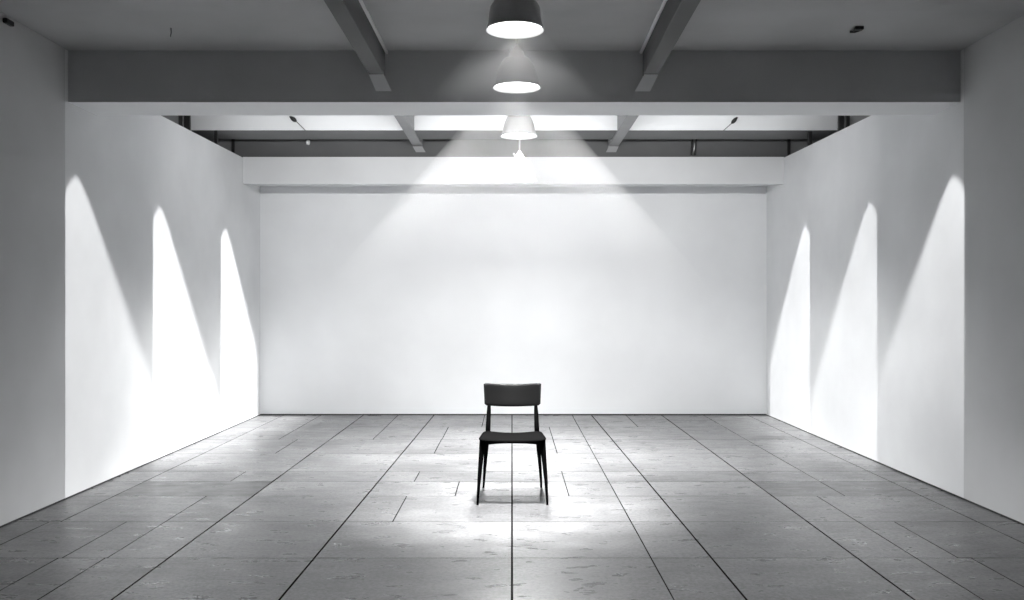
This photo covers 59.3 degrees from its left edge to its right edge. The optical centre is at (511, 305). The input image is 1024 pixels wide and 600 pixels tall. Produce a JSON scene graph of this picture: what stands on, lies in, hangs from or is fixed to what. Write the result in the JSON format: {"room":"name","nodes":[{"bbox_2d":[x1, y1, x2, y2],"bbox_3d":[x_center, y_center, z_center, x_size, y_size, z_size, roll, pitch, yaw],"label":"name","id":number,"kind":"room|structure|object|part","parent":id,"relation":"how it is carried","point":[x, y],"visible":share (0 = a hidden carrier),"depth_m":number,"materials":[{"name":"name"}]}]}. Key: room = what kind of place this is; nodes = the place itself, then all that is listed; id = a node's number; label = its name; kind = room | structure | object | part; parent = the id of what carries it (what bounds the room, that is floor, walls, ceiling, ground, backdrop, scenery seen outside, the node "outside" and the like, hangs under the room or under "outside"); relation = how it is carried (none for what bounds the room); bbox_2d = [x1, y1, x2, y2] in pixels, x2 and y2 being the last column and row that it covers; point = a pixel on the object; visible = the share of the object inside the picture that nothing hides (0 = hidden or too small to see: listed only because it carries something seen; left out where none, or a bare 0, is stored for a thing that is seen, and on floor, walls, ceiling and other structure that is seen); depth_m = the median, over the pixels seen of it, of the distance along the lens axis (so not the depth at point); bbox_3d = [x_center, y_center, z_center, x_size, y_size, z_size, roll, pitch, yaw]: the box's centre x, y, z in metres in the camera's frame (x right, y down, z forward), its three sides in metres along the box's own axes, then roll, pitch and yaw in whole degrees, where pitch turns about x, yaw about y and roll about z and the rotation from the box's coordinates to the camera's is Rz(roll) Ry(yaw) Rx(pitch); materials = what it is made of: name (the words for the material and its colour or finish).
{"room":"empty art gallery","nodes":[
{"label":"empty art gallery","id":0,"kind":"room"},
{"bbox_2d":[0,12,259,525],"bbox_3d":[-3.345,-0.270,4.530,0.220,3.340,14.060,0,0,0],"label":"wall","id":1,"kind":"structure","parent":0,"point":[130,244],"depth_m":7.16,"materials":[{"name":"white paint"}]},
{"bbox_2d":[3,18,13,26],"bbox_3d":[-3.220,-1.814,5.755,0.030,0.032,0.090,0,0,0],"label":"clip","id":2,"kind":"object","parent":1,"relation":"attached to","point":[6,21],"visible":1,"depth_m":5.74,"materials":[{"name":"black metal"}]},
{"bbox_2d":[0,414,260,527],"bbox_3d":[-3.231,1.395,4.526,0.008,0.009,14.052,0,0,0],"label":"baseboard","id":3,"kind":"structure","parent":1,"relation":"attached to","point":[260,414],"depth_m":7.22,"materials":[{"name":"white paint"}]},
{"bbox_2d":[178,115,182,126],"bbox_3d":[-3.262,-1.877,8.865,0.041,0.507,0.030,0,0,0],"label":"steel post","id":4,"kind":"object","parent":1,"relation":"attached to","point":[180,117],"visible":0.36,"depth_m":8.85,"materials":[{"name":"black metal"}]},
{"bbox_2d":[184,115,190,130],"bbox_3d":[-3.271,-1.877,9.068,0.060,0.507,0.030,0,0,0],"label":"steel post","id":5,"kind":"object","parent":1,"relation":"attached to","point":[187,118],"visible":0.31,"depth_m":9.05,"materials":[{"name":"black metal"}]},
{"bbox_2d":[214,130,217,144],"bbox_3d":[-3.260,-1.779,9.920,0.037,0.312,0.030,0,0,0],"label":"steel post","id":6,"kind":"object","parent":1,"relation":"attached to","point":[215,131],"visible":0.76,"depth_m":9.90,"materials":[{"name":"black metal"}]},
{"bbox_2d":[161,115,183,126],"bbox_3d":[-3.703,-1.881,9.390,0.795,0.497,4.740,0,0,0],"label":"wall","id":7,"kind":"structure","parent":0,"point":[174,118],"depth_m":8.79,"materials":[{"name":"grey paint"}]},
{"bbox_2d":[0,415,1023,599],"bbox_3d":[0.018,1.475,4.630,7.205,0.150,14.460,0,0,0],"label":"floor","id":8,"kind":"structure","parent":0,"point":[262,507],"depth_m":5.87,"materials":[{"name":"tile"}]},
{"bbox_2d":[476,383,548,504],"bbox_3d":[0.004,0.998,6.664,0.507,0.808,0.683,0,0,0],"label":"dining chair","id":9,"kind":"object","parent":8,"relation":"on","point":[495,394],"visible":1,"depth_m":6.86,"materials":[{"name":"black wood"}]},
{"bbox_3d":[-0.226,1.177,6.372,0.040,0.449,0.104,0,0,30],"label":"leg","id":10,"kind":"part","parent":9,"relation":"part of","materials":[{"name":"black wood"}]},
{"bbox_3d":[-0.204,1.176,6.868,0.037,0.451,0.140,0,0,-24],"label":"leg","id":11,"kind":"part","parent":9,"relation":"part of","materials":[{"name":"black wood"}]},
{"bbox_3d":[-0.181,0.817,6.882,0.040,0.316,0.158,0,0,0],"label":"post","id":12,"kind":"part","parent":9,"relation":"part of","materials":[{"name":"black wood"}]},
{"bbox_3d":[0.004,0.955,6.589,0.481,0.028,0.482,0,0,0],"label":"seat","id":13,"kind":"part","parent":9,"relation":"part of","materials":[{"name":"black wood"}]},
{"bbox_3d":[0.004,0.978,6.405,0.410,0.027,0.018,0,0,0],"label":"rail","id":14,"kind":"part","parent":9,"relation":"part of","materials":[{"name":"black wood"}]},
{"bbox_3d":[0.004,0.685,6.947,0.444,0.182,0.116,0,0,0],"label":"backrest","id":15,"kind":"part","parent":9,"relation":"part of","materials":[{"name":"black leather"}]},
{"bbox_3d":[0.188,0.817,6.882,0.040,0.316,0.158,0,0,0],"label":"post","id":16,"kind":"part","parent":9,"relation":"part of","materials":[{"name":"black wood"}]},
{"bbox_3d":[0.211,1.176,6.868,0.037,0.451,0.140,0,0,24],"label":"leg","id":17,"kind":"part","parent":9,"relation":"part of","materials":[{"name":"black wood"}]},
{"bbox_3d":[0.233,1.177,6.372,0.040,0.449,0.104,0,0,-30],"label":"leg","id":18,"kind":"part","parent":9,"relation":"part of","materials":[{"name":"black wood"}]},
{"bbox_2d":[0,0,1023,50],"bbox_3d":[0.018,-1.976,2.030,6.945,0.268,9.460,0,0,0],"label":"ceiling","id":19,"kind":"structure","parent":0,"point":[73,25],"depth_m":5.95,"materials":[{"name":"grey paint"}]},
{"bbox_2d":[324,0,391,90],"bbox_3d":[-0.956,-1.712,2.030,0.158,0.295,9.060,0,0,0],"label":"ceiling beam","id":20,"kind":"structure","parent":19,"relation":"attached to","point":[357,25],"depth_m":5.76,"materials":[{"name":"grey metal"}]},
{"bbox_3d":[-0.956,-1.619,6.529,0.158,0.108,0.059,0,0,0],"label":"plate","id":21,"kind":"part","parent":20,"relation":"part of","materials":[{"name":"paint"}]},
{"bbox_2d":[68,51,960,114],"bbox_3d":[0.018,-1.933,6.790,6.945,0.894,0.460,0,0,0],"label":"beam","id":22,"kind":"structure","parent":19,"relation":"attached to","point":[99,82],"depth_m":6.56,"materials":[{"name":"grey paint"}]},
{"bbox_2d":[486,0,544,38],"bbox_3d":[0.017,-1.709,5.120,0.336,0.284,0.336,0,0,0],"label":"pendant lamp","id":23,"kind":"object","parent":19,"relation":"hanging from","point":[508,19],"visible":1,"depth_m":5.02,"materials":[{"name":"grey metal"}]},
{"bbox_2d":[490,21,539,35],"bbox_3d":[0.017,-1.580,5.120,0.287,0.014,0.287,0,0,0],"label":"diffuser","id":24,"kind":"object","parent":23,"relation":"attached to","point":[497,28],"depth_m":5.11,"materials":[{"name":"white plastic"}]},
{"bbox_2d":[492,39,540,93],"bbox_3d":[0.033,-1.680,6.190,0.336,0.361,0.336,0,0,0],"label":"pendant lamp","id":25,"kind":"object","parent":19,"relation":"hanging from","point":[516,74],"visible":0.91,"depth_m":6.10,"materials":[{"name":"grey metal"}]},
{"bbox_2d":[496,82,537,90],"bbox_3d":[0.033,-1.512,6.190,0.287,0.014,0.287,0,0,0],"label":"diffuser","id":26,"kind":"object","parent":25,"relation":"attached to","point":[500,86],"depth_m":6.18,"materials":[{"name":"white plastic"}]},
{"bbox_2d":[635,0,700,90],"bbox_3d":[0.932,-1.712,2.030,0.164,0.296,9.062,0,0,1],"label":"ceiling beam","id":27,"kind":"structure","parent":19,"relation":"attached to","point":[668,25],"depth_m":5.74,"materials":[{"name":"grey metal"}]},
{"bbox_3d":[0.976,-1.618,6.529,0.162,0.110,0.059,0,0,0],"label":"plate","id":28,"kind":"part","parent":27,"relation":"part of","materials":[{"name":"paint"}]},
{"bbox_2d":[850,26,863,32],"bbox_3d":[2.308,-1.849,6.025,0.064,0.022,0.098,0,0,0],"label":"bracket","id":29,"kind":"object","parent":19,"relation":"attached to","point":[856,28],"visible":1,"depth_m":5.98,"materials":[{"name":"black metal"}]},
{"bbox_3d":[2.309,-1.849,5.998,0.058,0.022,0.045,0,0,0],"label":"plate","id":30,"kind":"part","parent":29,"relation":"part of","materials":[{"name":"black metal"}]},
{"bbox_2d":[260,187,766,413],"bbox_3d":[0.018,-0.100,11.660,6.945,3.000,0.200,0,0,0],"label":"wall","id":31,"kind":"structure","parent":0,"point":[374,300],"depth_m":11.56,"materials":[{"name":"paint"}]},
{"bbox_2d":[243,157,783,186],"bbox_3d":[0.018,-1.629,11.190,6.505,0.325,0.740,0,0,0],"label":"ceiling beam","id":32,"kind":"structure","parent":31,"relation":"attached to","point":[257,171],"depth_m":10.82,"materials":[{"name":"paint"}]},
{"bbox_2d":[235,140,786,156],"bbox_3d":[-0.012,-1.889,10.943,6.752,0.278,0.015,0,0,0],"label":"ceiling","id":33,"kind":"structure","parent":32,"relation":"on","point":[243,148],"depth_m":10.94,"materials":[{"name":"grey paint"}]},
{"bbox_2d":[690,139,696,154],"bbox_3d":[2.204,-1.922,10.912,0.075,0.189,0.045,0,0,0],"label":"pipe","id":34,"kind":"object","parent":33,"relation":"attached to","point":[693,145],"visible":1,"depth_m":10.90,"materials":[{"name":"black metal"}]},
{"bbox_2d":[261,414,765,414],"bbox_3d":[0.018,1.393,11.556,6.505,0.014,0.008,0,0,0],"label":"baseboard","id":35,"kind":"structure","parent":31,"relation":"attached to","point":[261,414],"depth_m":11.55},
{"bbox_2d":[833,115,870,133],"bbox_3d":[3.720,-1.881,9.390,0.760,0.497,4.740,0,0,0],"label":"wall","id":36,"kind":"structure","parent":0,"point":[854,119],"depth_m":8.75,"materials":[{"name":"grey paint"}]},
{"bbox_2d":[232,139,789,155],"bbox_3d":[-0.012,-1.902,10.895,6.782,0.277,0.109,0,0,0],"label":"trim","id":37,"kind":"structure","parent":36,"relation":"attached to","point":[233,140],"depth_m":10.92,"materials":[{"name":"black metal"}]},
{"bbox_2d":[767,15,1023,523],"bbox_3d":[3.380,-0.270,4.530,0.220,3.340,14.060,0,0,0],"label":"wall","id":38,"kind":"structure","parent":0,"point":[895,243],"depth_m":7.26,"materials":[{"name":"white paint"}]},
{"bbox_2d":[807,131,811,145],"bbox_3d":[3.299,-1.779,9.972,0.046,0.312,0.030,0,0,0],"label":"steel post","id":39,"kind":"object","parent":38,"relation":"attached to","point":[809,133],"visible":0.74,"depth_m":9.96,"materials":[{"name":"black metal"}]},
{"bbox_2d":[838,115,843,130],"bbox_3d":[3.303,-1.877,9.037,0.054,0.507,0.030,0,0,0],"label":"steel post","id":40,"kind":"object","parent":38,"relation":"attached to","point":[840,117],"visible":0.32,"depth_m":9.02,"materials":[{"name":"black metal"}]},
{"bbox_2d":[845,115,849,127],"bbox_3d":[3.296,-1.877,8.842,0.039,0.507,0.030,0,0,0],"label":"steel post","id":41,"kind":"object","parent":38,"relation":"attached to","point":[847,117],"visible":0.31,"depth_m":8.83,"materials":[{"name":"black metal"}]},
{"bbox_2d":[766,414,1023,525],"bbox_3d":[3.266,1.395,4.526,0.008,0.009,14.052,0,0,0],"label":"baseboard","id":42,"kind":"structure","parent":38,"relation":"attached to","point":[766,414],"depth_m":7.27,"materials":[{"name":"white paint"}]},
{"bbox_3d":[0.000,-2.230,9.390,8.200,0.200,4.740,0,0,0],"label":"ceiling","id":43,"kind":"structure","parent":0,"visible":0},
{"bbox_2d":[394,115,424,151],"bbox_3d":[-1.127,-1.998,8.985,0.156,0.263,3.930,0,0,0],"label":"ceiling beam","id":44,"kind":"structure","parent":43,"relation":"attached to","point":[406,122],"depth_m":9.92,"materials":[{"name":"grey paint"}]},
{"bbox_3d":[-1.127,-1.900,10.924,0.156,0.067,0.048,0,0,0],"label":"plate","id":45,"kind":"part","parent":44,"relation":"part of","materials":[{"name":"grey paint"}]},
{"bbox_2d":[192,131,832,154],"bbox_3d":[0.000,-1.865,11.100,7.800,0.530,0.300,0,0,0],"label":"beam","id":46,"kind":"structure","parent":43,"relation":"attached to","point":[796,145],"depth_m":10.95,"materials":[{"name":"grey paint"}]},
{"bbox_2d":[191,115,836,138],"bbox_3d":[0.025,-2.041,10.270,7.183,0.178,0.540,0,0,0],"label":"band","id":47,"kind":"object","parent":43,"relation":"attached to","point":[228,126],"visible":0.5,"depth_m":10.00,"materials":[{"name":"white paint"}]},
{"bbox_2d":[289,116,305,130],"bbox_3d":[-2.366,-2.015,9.930,0.182,0.163,0.048,0,0,0],"label":"ceiling spotlight","id":48,"kind":"object","parent":47,"relation":"attached to","point":[292,118],"visible":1,"depth_m":9.92,"materials":[{"name":"black metal"}]},
{"bbox_2d":[723,117,737,130],"bbox_3d":[2.410,-2.010,9.930,0.159,0.154,0.044,0,0,0],"label":"ceiling spotlight","id":49,"kind":"object","parent":47,"relation":"attached to","point":[734,120],"visible":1,"depth_m":9.92,"materials":[{"name":"black metal"}]},
{"bbox_2d":[500,115,537,139],"bbox_3d":[0.062,-1.818,8.000,0.336,0.623,0.336,0,0,0],"label":"pendant lamp","id":50,"kind":"object","parent":43,"relation":"hanging from","point":[516,127],"visible":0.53,"depth_m":7.90,"materials":[{"name":"grey ceramic"}]},
{"bbox_2d":[503,133,533,137],"bbox_3d":[0.062,-1.520,8.000,0.287,0.014,0.287,0,0,0],"label":"diffuser","id":51,"kind":"object","parent":50,"relation":"attached to","point":[505,135],"depth_m":7.99,"materials":[{"name":"white plastic"}]},
{"bbox_2d":[502,140,536,182],"bbox_3d":[0.073,-1.673,8.750,0.336,0.915,0.336,0,0,0],"label":"pendant lamp","id":52,"kind":"object","parent":43,"relation":"hanging from","point":[519,169],"visible":0.91,"depth_m":8.65,"materials":[{"name":"white ceramic"}]},
{"bbox_2d":[506,179,532,181],"bbox_3d":[0.073,-1.228,8.750,0.287,0.014,0.287,0,0,0],"label":"diffuser","id":53,"kind":"object","parent":52,"relation":"attached to","point":[507,180],"depth_m":8.76,"materials":[{"name":"white plastic"}]},
{"bbox_2d":[606,115,638,151],"bbox_3d":[1.218,-1.998,8.985,0.152,0.263,3.930,0,0,0],"label":"ceiling beam","id":54,"kind":"structure","parent":43,"relation":"attached to","point":[624,122],"depth_m":9.98,"materials":[{"name":"grey paint"}]},
{"bbox_3d":[1.218,-1.900,10.924,0.152,0.067,0.048,0,0,0],"label":"plate","id":55,"kind":"part","parent":54,"relation":"part of","materials":[{"name":"grey paint"}]}
]}

